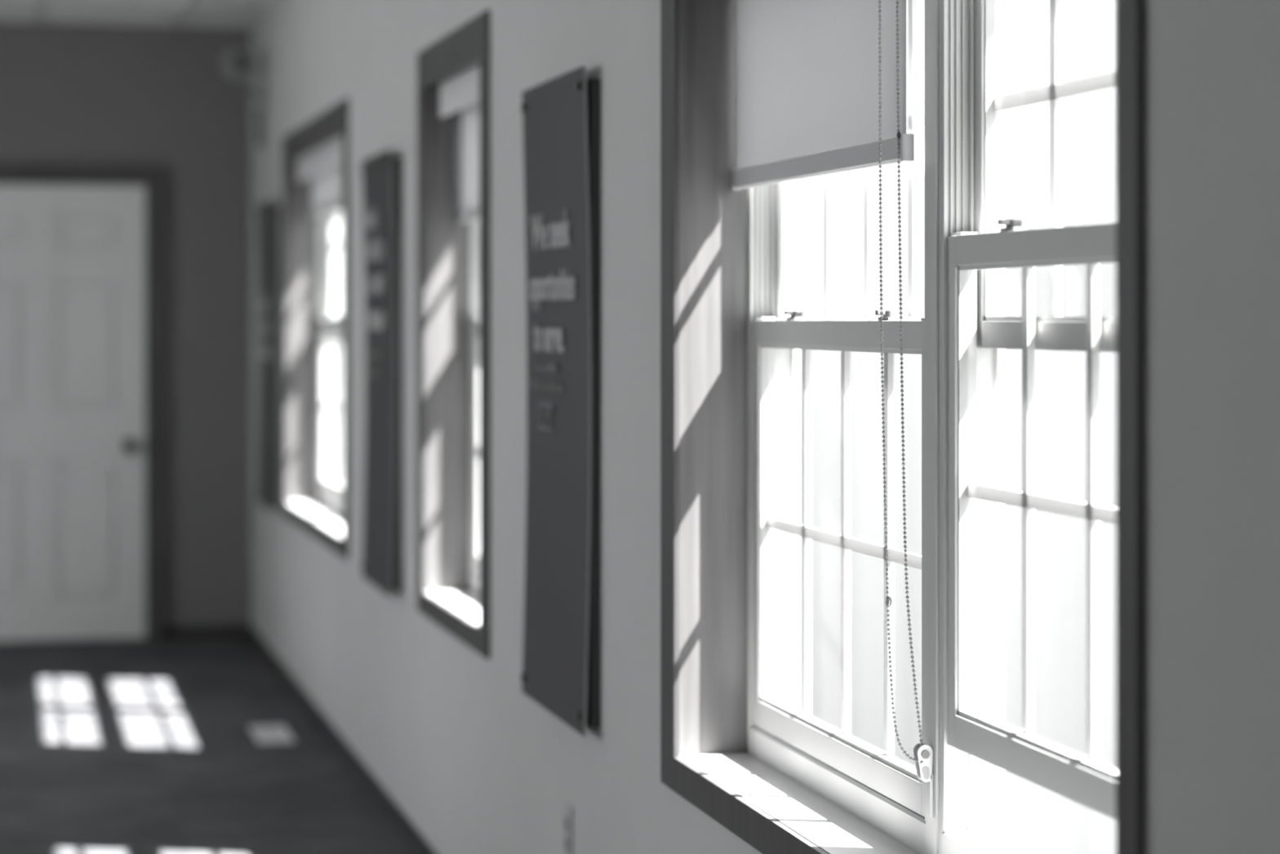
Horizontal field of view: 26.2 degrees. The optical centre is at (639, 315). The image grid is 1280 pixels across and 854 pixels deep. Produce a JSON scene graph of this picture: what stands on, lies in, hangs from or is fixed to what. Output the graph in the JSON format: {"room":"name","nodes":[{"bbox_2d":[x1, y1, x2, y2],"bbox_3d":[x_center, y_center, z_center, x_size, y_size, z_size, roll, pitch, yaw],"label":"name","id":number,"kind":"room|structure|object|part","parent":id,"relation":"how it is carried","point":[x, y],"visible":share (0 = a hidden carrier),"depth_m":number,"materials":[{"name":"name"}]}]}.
{"room":"hallway","nodes":[
{"label":"hallway","id":0,"kind":"room"},
{"bbox_2d":[0,22,250,641],"bbox_3d":[-3.624,0.070,12.073,4.213,2.745,0.200,0,0,-13],"label":"wall","id":1,"kind":"structure","parent":0,"point":[71,94],"depth_m":12.34,"materials":[{"name":"paint"}]},
{"bbox_2d":[0,164,164,641],"bbox_3d":[-2.645,0.387,12.133,1.080,2.111,0.127,0,0,-13],"label":"door","id":2,"kind":"structure","parent":1,"relation":"in","point":[82,267],"depth_m":12.20,"materials":[{"name":"paint"}]},
{"bbox_3d":[-2.853,-0.373,12.121,0.247,0.128,0.028,0,0,-13],"label":"raised panel","id":3,"kind":"part","parent":2,"relation":"part of","materials":[{"name":"paint"}]},
{"bbox_3d":[-2.853,0.135,12.121,0.247,0.561,0.028,0,0,-13],"label":"raised panel","id":4,"kind":"part","parent":2,"relation":"part of","materials":[{"name":"paint"}]},
{"bbox_3d":[-2.853,0.957,12.121,0.247,0.607,0.028,0,0,-13],"label":"raised panel","id":5,"kind":"part","parent":2,"relation":"part of","materials":[{"name":"paint"}]},
{"bbox_3d":[-2.453,-0.373,12.214,0.247,0.128,0.028,0,0,-13],"label":"raised panel","id":6,"kind":"part","parent":2,"relation":"part of","materials":[{"name":"paint"}]},
{"bbox_3d":[-2.453,0.135,12.214,0.247,0.561,0.028,0,0,-13],"label":"raised panel","id":7,"kind":"part","parent":2,"relation":"part of","materials":[{"name":"paint"}]},
{"bbox_3d":[-2.453,0.957,12.214,0.247,0.607,0.028,0,0,-13],"label":"raised panel","id":8,"kind":"part","parent":2,"relation":"part of","materials":[{"name":"paint"}]},
{"bbox_3d":[-2.259,0.577,12.200,0.064,0.064,0.083,0,0,-13],"label":"knob","id":9,"kind":"part","parent":2,"relation":"part of","materials":[{"name":"grey metal"}]},
{"bbox_2d":[164,623,248,637],"bbox_3d":[-3.612,1.416,11.967,3.788,0.052,0.012,0,0,-13],"label":"baseboard","id":10,"kind":"structure","parent":1,"relation":"attached to","point":[211,630],"depth_m":12.35,"materials":[{"name":"grey plastic"}]},
{"bbox_2d":[0,0,266,25],"bbox_3d":[-1.847,-1.385,4.437,4.213,0.156,15.880,0,0,-13],"label":"ceiling","id":11,"kind":"structure","parent":0,"point":[6,6],"depth_m":11.77,"materials":[{"name":"tile"}]},
{"bbox_2d":[0,635,416,853],"bbox_3d":[-1.847,1.502,4.437,4.213,0.120,15.880,0,0,-13],"label":"floor","id":12,"kind":"structure","parent":0,"point":[122,745],"depth_m":8.95,"materials":[{"name":"carpet"}]},
{"bbox_2d":[248,724,295,743],"bbox_3d":[-1.267,1.439,9.459,0.124,0.006,0.380,0,0,-13],"label":"floor vent","id":13,"kind":"object","parent":12,"relation":"in","point":[264,734],"visible":1,"depth_m":9.44,"materials":[{"name":"grey metal"}]},
{"bbox_2d":[253,725,289,741],"bbox_3d":[-1.267,1.439,9.460,0.092,0.004,0.345,0,0,-13],"label":"grille","id":14,"kind":"object","parent":13,"relation":"attached to","point":[261,733],"depth_m":9.46,"materials":[{"name":"grey metal"}]},
{"bbox_2d":[250,0,1279,853],"bbox_3d":[0.101,0.070,4.890,0.213,2.745,15.480,0,0,-13],"label":"wall","id":15,"kind":"structure","parent":0,"point":[450,731],"depth_m":5.02,"materials":[{"name":"paint"}]},
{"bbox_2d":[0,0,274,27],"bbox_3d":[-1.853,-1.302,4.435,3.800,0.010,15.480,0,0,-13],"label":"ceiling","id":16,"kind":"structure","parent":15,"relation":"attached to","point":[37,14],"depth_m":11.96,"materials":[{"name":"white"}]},
{"bbox_2d":[222,49,266,146],"bbox_3d":[-1.672,-0.918,11.657,0.177,0.400,0.254,0,0,-13],"label":"camera","id":17,"kind":"object","parent":15,"relation":"attached to","point":[237,64],"visible":1,"depth_m":11.65,"materials":[{"name":"grey"}]},
{"bbox_3d":[-1.651,-0.971,11.680,0.125,0.132,0.031,0,0,-13],"label":"bracket arm","id":18,"kind":"part","parent":17,"relation":"part of","materials":[{"name":"grey"}]},
{"bbox_3d":[-1.597,-0.933,11.692,0.010,0.150,0.080,0,0,-13],"label":"mounting plate","id":19,"kind":"part","parent":17,"relation":"part of","materials":[{"name":"grey"}]},
{"bbox_2d":[257,199,280,511],"bbox_3d":[-1.536,0.160,11.367,0.040,1.258,0.642,0,0,-13],"label":"board","id":20,"kind":"object","parent":15,"relation":"attached to","point":[268,493],"visible":1,"depth_m":11.21,"materials":[{"name":"grey"}]},
{"bbox_3d":[-1.526,0.164,11.370,0.018,1.222,0.638,0,0,-13],"label":"backing frame","id":21,"kind":"part","parent":20,"relation":"part of","materials":[{"name":"grey"}]},
{"bbox_2d":[282,97,349,559],"bbox_3d":[-1.076,0.043,9.919,0.221,1.494,2.049,0,0,-13],"label":"window","id":22,"kind":"structure","parent":15,"relation":"in","point":[316,249],"depth_m":10.81,"materials":[{"name":"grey wood"}]},
{"bbox_3d":[-1.115,0.742,9.910,0.119,0.020,1.879,0,0,-13],"label":"sill","id":23,"kind":"part","parent":22,"relation":"part of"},
{"bbox_2d":[296,145,340,217],"bbox_3d":[-1.210,-0.500,10.368,0.072,0.227,0.930,0,0,-13],"label":"roller blind","id":24,"kind":"object","parent":22,"relation":"attached to","point":[326,184],"visible":0.7,"depth_m":10.33,"materials":[{"name":"fabric"}]},
{"bbox_3d":[-1.012,0.059,9.934,0.091,1.386,1.919,0,0,-13],"label":"frame","id":25,"kind":"part","parent":22,"relation":"part of","materials":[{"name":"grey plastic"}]},
{"bbox_3d":[-1.121,0.709,10.406,0.089,0.047,0.910,0,0,-13],"label":"frame sill","id":26,"kind":"part","parent":22,"relation":"part of","materials":[{"name":"grey plastic"}]},
{"bbox_3d":[-1.145,0.345,10.400,0.031,0.676,0.902,0,0,-13],"label":"sash","id":27,"kind":"part","parent":22,"relation":"part of","materials":[{"name":"grey plastic"}]},
{"bbox_2d":[324,135,342,208],"bbox_3d":[-0.998,-0.500,9.456,0.072,0.227,0.930,0,0,-13],"label":"roller blind","id":28,"kind":"object","parent":22,"relation":"attached to","point":[333,150],"visible":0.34,"depth_m":9.68,"materials":[{"name":"fabric"}]},
{"bbox_3d":[-1.109,-0.283,10.409,0.031,0.653,0.902,0,0,-13],"label":"sash","id":29,"kind":"part","parent":22,"relation":"part of","materials":[{"name":"white glass"}]},
{"bbox_2d":[248,623,436,853],"bbox_3d":[-0.009,1.416,4.865,0.012,0.052,15.480,0,0,-13],"label":"baseboard","id":30,"kind":"structure","parent":15,"relation":"attached to","point":[411,834],"depth_m":8.84,"materials":[{"name":"grey plastic"}]},
{"bbox_2d":[360,148,402,597],"bbox_3d":[-0.755,0.160,8.009,0.040,1.258,0.626,0,0,-13],"label":"board","id":31,"kind":"object","parent":15,"relation":"attached to","point":[381,566],"visible":1,"depth_m":7.91,"materials":[{"name":"grey"}]},
{"bbox_2d":[368,348,380,377],"bbox_3d":[-0.781,0.140,8.080,0.002,0.081,0.267,0,0,-13],"label":"print","id":32,"kind":"object","parent":31,"relation":"attached to","point":[374,354],"depth_m":8.09,"materials":[{"name":"grey"}]},
{"bbox_3d":[-0.745,0.164,8.012,0.018,1.222,0.623,0,0,-13],"label":"backing frame","id":33,"kind":"part","parent":31,"relation":"part of","materials":[{"name":"grey"}]},
{"bbox_2d":[417,9,490,658],"bbox_3d":[-0.369,0.043,6.880,0.221,1.494,1.080,0,0,-13],"label":"window","id":34,"kind":"structure","parent":15,"relation":"in","point":[454,257],"depth_m":7.31,"materials":[{"name":"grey wood"}]},
{"bbox_3d":[-0.407,0.742,6.872,0.119,0.020,0.910,0,0,-13],"label":"sill","id":35,"kind":"part","parent":34,"relation":"part of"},
{"bbox_2d":[439,63,479,222],"bbox_3d":[-0.397,-0.430,6.874,0.072,0.367,0.898,0,0,-13],"label":"roller blind","id":36,"kind":"object","parent":34,"relation":"attached to","point":[460,91],"visible":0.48,"depth_m":7.13,"materials":[{"name":"fabric"}]},
{"bbox_3d":[-0.305,0.059,6.895,0.091,1.386,0.950,0,0,-13],"label":"frame","id":37,"kind":"part","parent":34,"relation":"part of","materials":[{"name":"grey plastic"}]},
{"bbox_3d":[-0.304,0.709,6.896,0.089,0.047,0.910,0,0,-13],"label":"frame sill","id":38,"kind":"part","parent":34,"relation":"part of","materials":[{"name":"grey plastic"}]},
{"bbox_3d":[-0.328,0.345,6.890,0.031,0.676,0.902,0,0,-13],"label":"sash","id":39,"kind":"part","parent":34,"relation":"part of","materials":[{"name":"grey plastic"}]},
{"bbox_2d":[520,65,600,736],"bbox_3d":[-0.164,0.160,5.466,0.040,1.258,0.626,0,0,-13],"label":"board","id":40,"kind":"object","parent":15,"relation":"attached to","point":[561,673],"visible":1,"depth_m":5.37,"materials":[{"name":"grey"}]},
{"bbox_2d":[532,360,563,392],"bbox_3d":[-0.186,0.120,5.527,0.002,0.060,0.318,0,0,-13],"label":"print","id":41,"kind":"object","parent":40,"relation":"attached to","point":[548,375],"depth_m":5.54,"materials":[{"name":"grey"}]},
{"bbox_3d":[-0.153,0.164,5.470,0.018,1.222,0.622,0,0,-13],"label":"backing frame","id":42,"kind":"part","parent":40,"relation":"part of","materials":[{"name":"grey"}]},
{"bbox_2d":[563,802,573,853],"bbox_3d":[-0.143,1.027,5.449,0.009,0.114,0.070,0,0,-13],"label":"wall outlet","id":43,"kind":"object","parent":15,"relation":"attached to","point":[567,809],"visible":1,"depth_m":5.43,"materials":[{"name":"grey plastic"}]},
{"bbox_2d":[564,815,568,832],"bbox_3d":[-0.146,1.007,5.449,0.003,0.033,0.033,0,0,-13],"label":"receptacle","id":44,"kind":"object","parent":43,"relation":"attached to","point":[566,817],"depth_m":5.44,"materials":[{"name":"grey plastic"}]},
{"bbox_2d":[564,835,568,852],"bbox_3d":[-0.146,1.047,5.449,0.003,0.033,0.033,0,0,-13],"label":"receptacle","id":45,"kind":"object","parent":43,"relation":"attached to","point":[566,837],"depth_m":5.44,"materials":[{"name":"grey plastic"}]},
{"bbox_2d":[660,0,1146,853],"bbox_3d":[0.369,0.043,3.709,0.221,1.494,2.005,0,0,-13],"label":"window","id":46,"kind":"structure","parent":15,"relation":"in","point":[737,744],"depth_m":3.94,"materials":[{"name":"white wood"}]},
{"bbox_3d":[0.335,0.742,3.679,0.119,0.020,1.879,0,0,-13],"label":"sill","id":47,"kind":"part","parent":46,"relation":"part of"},
{"bbox_2d":[731,0,923,764],"bbox_3d":[0.251,-0.007,4.128,0.054,1.213,0.940,0,0,-13],"label":"roller blind","id":48,"kind":"object","parent":46,"relation":"attached to","point":[821,84],"visible":1,"depth_m":4.09,"materials":[{"name":"fabric"}]},
{"bbox_3d":[0.351,0.013,3.704,0.042,1.173,0.069,0,0,-13],"label":"bead chain","id":49,"kind":"part","parent":48,"relation":"part of","materials":[{"name":"silver metal"}]},
{"bbox_3d":[0.366,0.008,3.710,0.007,1.164,0.067,0,0,-29],"label":"bead chain","id":50,"kind":"part","parent":48,"relation":"part of","materials":[{"name":"silver metal"}]},
{"bbox_3d":[0.438,0.059,3.703,0.091,1.386,1.919,0,0,-13],"label":"frame","id":51,"kind":"part","parent":46,"relation":"part of","materials":[{"name":"grey plastic"}]},
{"bbox_3d":[0.329,0.709,4.175,0.089,0.047,0.910,0,0,-13],"label":"frame sill","id":52,"kind":"part","parent":46,"relation":"part of","materials":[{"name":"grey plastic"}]},
{"bbox_3d":[0.305,0.345,4.170,0.031,0.676,0.902,0,0,-13],"label":"sash","id":53,"kind":"part","parent":46,"relation":"part of","materials":[{"name":"grey plastic"}]},
{"bbox_3d":[0.341,-0.283,4.178,0.031,0.653,0.902,0,0,-13],"label":"sash","id":54,"kind":"part","parent":46,"relation":"part of","materials":[{"name":"grey plastic"}]},
{"bbox_2d":[912,742,933,817],"bbox_3d":[0.380,0.623,3.687,0.022,0.098,0.022,0,0,-13],"label":"holder","id":55,"kind":"object","parent":46,"relation":"attached to","point":[924,753],"visible":1,"depth_m":3.68,"materials":[{"name":"grey plastic"}]},
{"bbox_3d":[0.548,0.709,3.231,0.089,0.047,0.910,0,0,-13],"label":"frame sill","id":56,"kind":"part","parent":46,"relation":"part of","materials":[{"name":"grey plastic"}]},
{"bbox_3d":[0.525,0.232,3.226,0.031,0.676,0.902,0,0,-13],"label":"sash","id":57,"kind":"part","parent":46,"relation":"part of","materials":[{"name":"grey plastic"}]},
{"bbox_3d":[0.561,-0.283,3.234,0.031,0.653,0.902,0,0,-13],"label":"sash","id":58,"kind":"part","parent":46,"relation":"part of","materials":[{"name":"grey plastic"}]},
{"label":"outside","id":59,"kind":"structure","parent":0,"visible":0},
{"bbox_3d":[23.595,3.642,36.292,59.787,0.400,120.000,0,0,-13],"label":"ground","id":60,"kind":"structure","parent":59,"visible":0},
{"bbox_2d":[341,0,1115,853],"bbox_3d":[-1.708,0.392,35.024,0.450,6.100,81.000,0,0,-13],"label":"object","id":61,"kind":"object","parent":60,"relation":"on","point":[1039,820],"visible":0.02,"depth_m":17.51,"materials":[{"name":"white"}]}
]}

